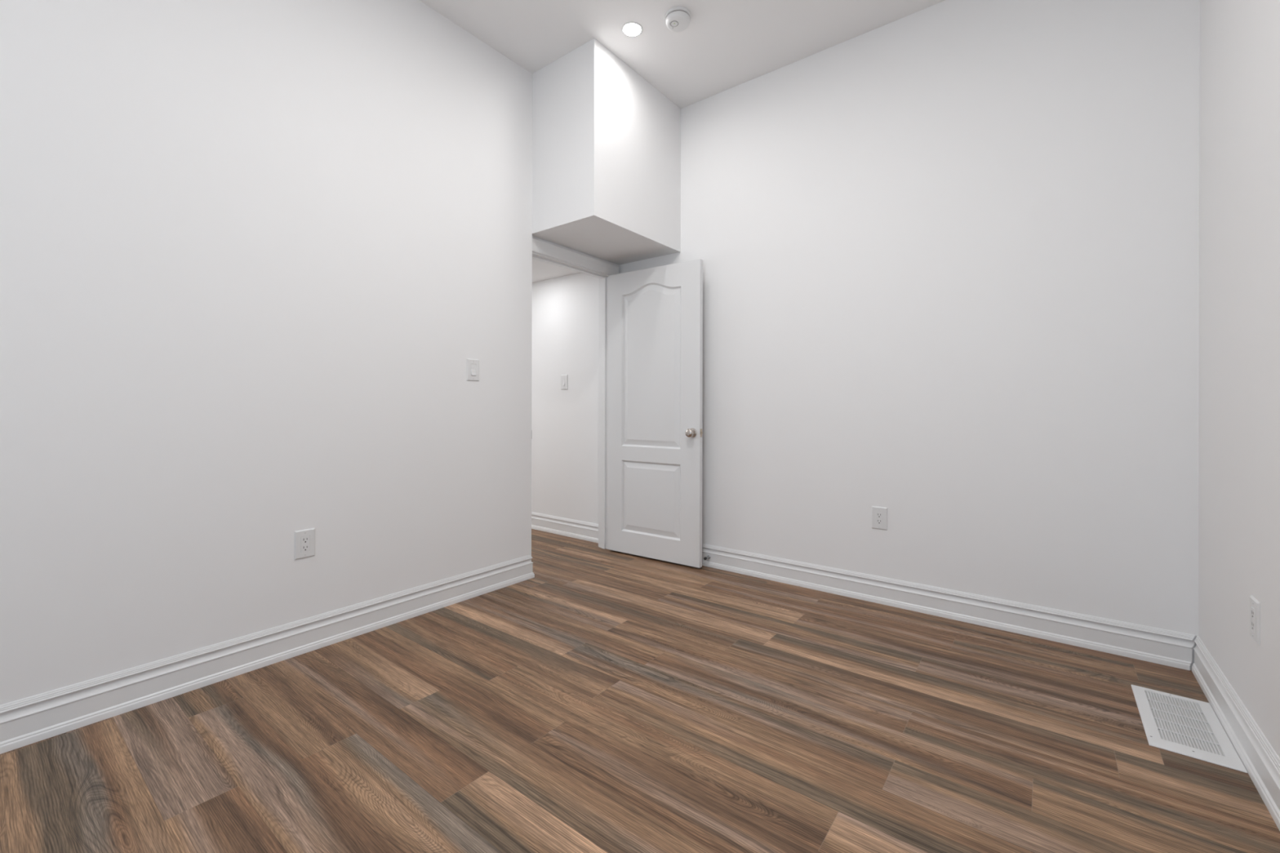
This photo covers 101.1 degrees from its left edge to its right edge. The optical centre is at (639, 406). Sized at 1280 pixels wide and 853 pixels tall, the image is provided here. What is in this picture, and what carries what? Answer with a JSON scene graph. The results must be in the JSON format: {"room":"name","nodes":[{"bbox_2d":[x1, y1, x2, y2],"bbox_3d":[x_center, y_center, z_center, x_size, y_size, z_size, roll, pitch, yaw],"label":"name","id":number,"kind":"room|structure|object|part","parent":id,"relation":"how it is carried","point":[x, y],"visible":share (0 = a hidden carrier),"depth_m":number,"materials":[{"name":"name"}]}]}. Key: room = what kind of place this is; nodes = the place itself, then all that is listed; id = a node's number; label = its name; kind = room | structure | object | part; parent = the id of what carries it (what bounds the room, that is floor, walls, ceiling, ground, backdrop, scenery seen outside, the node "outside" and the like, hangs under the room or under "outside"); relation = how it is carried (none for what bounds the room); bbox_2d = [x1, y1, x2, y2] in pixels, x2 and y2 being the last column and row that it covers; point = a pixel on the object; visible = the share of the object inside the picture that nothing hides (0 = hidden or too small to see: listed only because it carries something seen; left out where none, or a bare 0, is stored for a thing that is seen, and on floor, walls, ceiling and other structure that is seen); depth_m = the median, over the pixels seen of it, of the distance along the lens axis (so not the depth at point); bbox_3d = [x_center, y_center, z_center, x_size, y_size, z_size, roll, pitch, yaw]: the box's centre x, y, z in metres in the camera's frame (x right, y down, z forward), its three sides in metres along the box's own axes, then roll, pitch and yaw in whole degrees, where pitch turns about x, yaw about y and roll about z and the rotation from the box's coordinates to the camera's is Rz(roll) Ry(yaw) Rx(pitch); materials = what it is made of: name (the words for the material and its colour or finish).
{"room":"empty bedroom","nodes":[
{"label":"empty bedroom","id":0,"kind":"room"},
{"bbox_2d":[0,0,532,705],"bbox_3d":[-2.127,-0.580,1.582,0.137,3.309,4.543,0,0,38],"label":"wall","id":1,"kind":"structure","parent":0,"point":[255,255],"depth_m":2.14,"materials":[{"name":"white paint"}]},
{"bbox_2d":[0,555,534,754],"bbox_3d":[-2.033,1.003,1.587,0.031,0.144,4.430,0,0,38],"label":"baseboard","id":2,"kind":"structure","parent":1,"relation":"attached to","point":[30,720],"depth_m":2.08,"materials":[{"name":"white paint"}]},
{"bbox_2d":[293,528,315,559],"bbox_3d":[-1.472,0.602,2.316,0.007,0.124,0.082,0,0,38],"label":"wall outlet","id":3,"kind":"object","parent":1,"relation":"attached to","point":[304,540],"visible":1,"depth_m":2.31,"materials":[{"name":"white plastic"}]},
{"bbox_2d":[301,535,309,552],"bbox_3d":[-1.472,0.602,2.316,0.006,0.067,0.034,0,0,38],"label":"receptacle","id":4,"kind":"object","parent":3,"relation":"attached to","point":[304,539],"depth_m":2.31,"materials":[{"name":"white plastic"}]},
{"bbox_2d":[466,358,479,381],"bbox_3d":[-0.946,-0.209,2.991,0.011,0.124,0.082,0,0,38],"label":"light switch","id":5,"kind":"object","parent":1,"relation":"attached to","point":[472,365],"visible":1,"depth_m":2.99,"materials":[{"name":"white plastic"}]},
{"bbox_2d":[532,235,619,266],"bbox_3d":[-0.477,-0.576,3.746,0.103,3.309,0.899,0,0,38],"label":"wall","id":6,"kind":"structure","parent":1,"relation":"in","point":[532,236],"depth_m":3.70,"materials":[{"name":"white paint"}]},
{"bbox_2d":[532,237,619,549],"bbox_3d":[-0.507,-0.002,3.707,0.138,2.162,0.964,0,0,38],"label":"door frame","id":7,"kind":"structure","parent":1,"relation":"attached to","point":[603,287],"depth_m":4.00,"materials":[{"name":"white paint"}]},
{"bbox_2d":[608,258,702,568],"bbox_3d":[0.088,0.043,3.728,0.798,2.046,0.157,0,0,35],"label":"door","id":8,"kind":"structure","parent":7,"relation":"attached to","point":[655,313],"depth_m":3.70,"materials":[{"name":"white paint"}]},
{"bbox_3d":[0.334,0.174,3.493,0.065,0.065,0.061,0,0,35],"label":"knob","id":9,"kind":"part","parent":8,"relation":"part of","materials":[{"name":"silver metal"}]},
{"bbox_2d":[532,258,578,282],"bbox_3d":[-1.771,-1.164,4.100,2.380,0.120,1.922,0,0,38],"label":"ceiling","id":10,"kind":"structure","parent":0,"point":[541,271],"depth_m":4.29,"materials":[{"name":"white paint"}]},
{"bbox_2d":[532,38,680,264],"bbox_3d":[-0.210,-1.603,3.542,0.565,1.013,0.899,0,0,38],"label":"soffit","id":11,"kind":"structure","parent":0,"point":[606,142],"depth_m":3.25,"materials":[{"name":"white paint"}]},
{"bbox_2d":[0,528,1279,852],"bbox_3d":[-1.543,1.076,1.772,5.795,0.001,5.522,0,0,38],"label":"floor","id":12,"kind":"structure","parent":0,"point":[601,700],"depth_m":1.68,"materials":[{"name":"wood"}]},
{"bbox_2d":[1130,684,1247,773],"bbox_3d":[1.854,1.081,1.805,0.210,0.006,0.461,0,0,38],"label":"floor vent","id":13,"kind":"object","parent":12,"relation":"in","point":[1184,726],"visible":1,"depth_m":1.77,"materials":[{"name":"white metal"}]},
{"bbox_2d":[419,0,944,108],"bbox_3d":[-0.546,-2.170,1.008,3.335,0.120,5.562,0,0,38],"label":"ceiling","id":14,"kind":"structure","parent":0,"point":[725,45],"depth_m":2.95,"materials":[{"name":"white paint"}]},
{"bbox_2d":[621,21,643,36],"bbox_3d":[-0.044,-2.107,2.944,0.120,0.003,0.120,0,0,38],"label":"recessed light","id":15,"kind":"object","parent":14,"relation":"in","point":[631,28],"visible":1,"depth_m":2.94,"materials":[{"name":"white glass"}]},
{"bbox_2d":[664,6,691,31],"bbox_3d":[0.204,-2.082,2.843,0.141,0.052,0.141,0,0,38],"label":"smoke detector","id":16,"kind":"object","parent":14,"relation":"attached to","point":[677,19],"visible":1,"depth_m":2.81,"materials":[{"name":"white plastic"}]},
{"bbox_2d":[531,0,1199,644],"bbox_3d":[0.124,-0.574,3.926,5.835,3.309,0.120,0,0,38],"label":"wall","id":17,"kind":"structure","parent":0,"point":[948,250],"depth_m":2.70,"materials":[{"name":"white paint"}]},
{"bbox_2d":[560,374,568,389],"bbox_3d":[-0.639,-0.208,4.431,0.082,0.124,0.011,0,0,38],"label":"light switch","id":18,"kind":"object","parent":17,"relation":"attached to","point":[564,378],"visible":1,"depth_m":4.43,"materials":[{"name":"white plastic"}]},
{"bbox_2d":[531,511,598,542],"bbox_3d":[-1.196,1.005,4.852,2.379,0.144,0.022,0,0,38],"label":"baseboard","id":19,"kind":"structure","parent":17,"relation":"attached to","point":[588,531],"depth_m":4.40,"materials":[{"name":"white paint"}]},
{"bbox_2d":[871,506,887,530],"bbox_3d":[1.325,0.616,2.916,0.082,0.124,0.007,0,0,38],"label":"wall outlet","id":20,"kind":"object","parent":17,"relation":"attached to","point":[879,514],"visible":1,"depth_m":2.91,"materials":[{"name":"white plastic"}]},
{"bbox_2d":[875,511,882,524],"bbox_3d":[1.325,0.616,2.916,0.034,0.067,0.006,0,0,38],"label":"receptacle","id":21,"kind":"object","parent":20,"relation":"attached to","point":[878,514],"depth_m":2.91,"materials":[{"name":"white plastic"}]},
{"bbox_2d":[702,543,1195,671],"bbox_3d":[1.067,1.011,3.104,3.078,0.144,0.022,0,0,38],"label":"baseboard","id":22,"kind":"structure","parent":17,"relation":"attached to","point":[1174,649],"depth_m":2.63,"materials":[{"name":"white paint"}]},
{"bbox_2d":[1198,0,1279,758],"bbox_3d":[0.685,-0.573,-0.022,0.120,3.309,5.442,0,0,38],"label":"wall","id":23,"kind":"structure","parent":0,"point":[1239,428],"depth_m":1.71,"materials":[{"name":"white paint"}]},
{"bbox_2d":[1191,635,1279,831],"bbox_3d":[0.662,1.010,0.069,0.022,0.144,5.321,0,0,38],"label":"baseboard","id":24,"kind":"structure","parent":23,"relation":"attached to","point":[1260,761],"depth_m":1.64,"materials":[{"name":"white paint"}]},
{"bbox_2d":[1249,595,1260,645],"bbox_3d":[1.833,0.636,1.573,0.007,0.124,0.082,0,0,38],"label":"wall outlet","id":25,"kind":"object","parent":23,"relation":"attached to","point":[1255,606],"visible":1,"depth_m":1.56,"materials":[{"name":"white plastic"}]},
{"bbox_2d":[1250,606,1255,632],"bbox_3d":[1.833,0.636,1.573,0.006,0.067,0.034,0,0,38],"label":"receptacle","id":26,"kind":"object","parent":25,"relation":"attached to","point":[1252,608],"depth_m":1.57,"materials":[{"name":"white plastic"}]}
]}

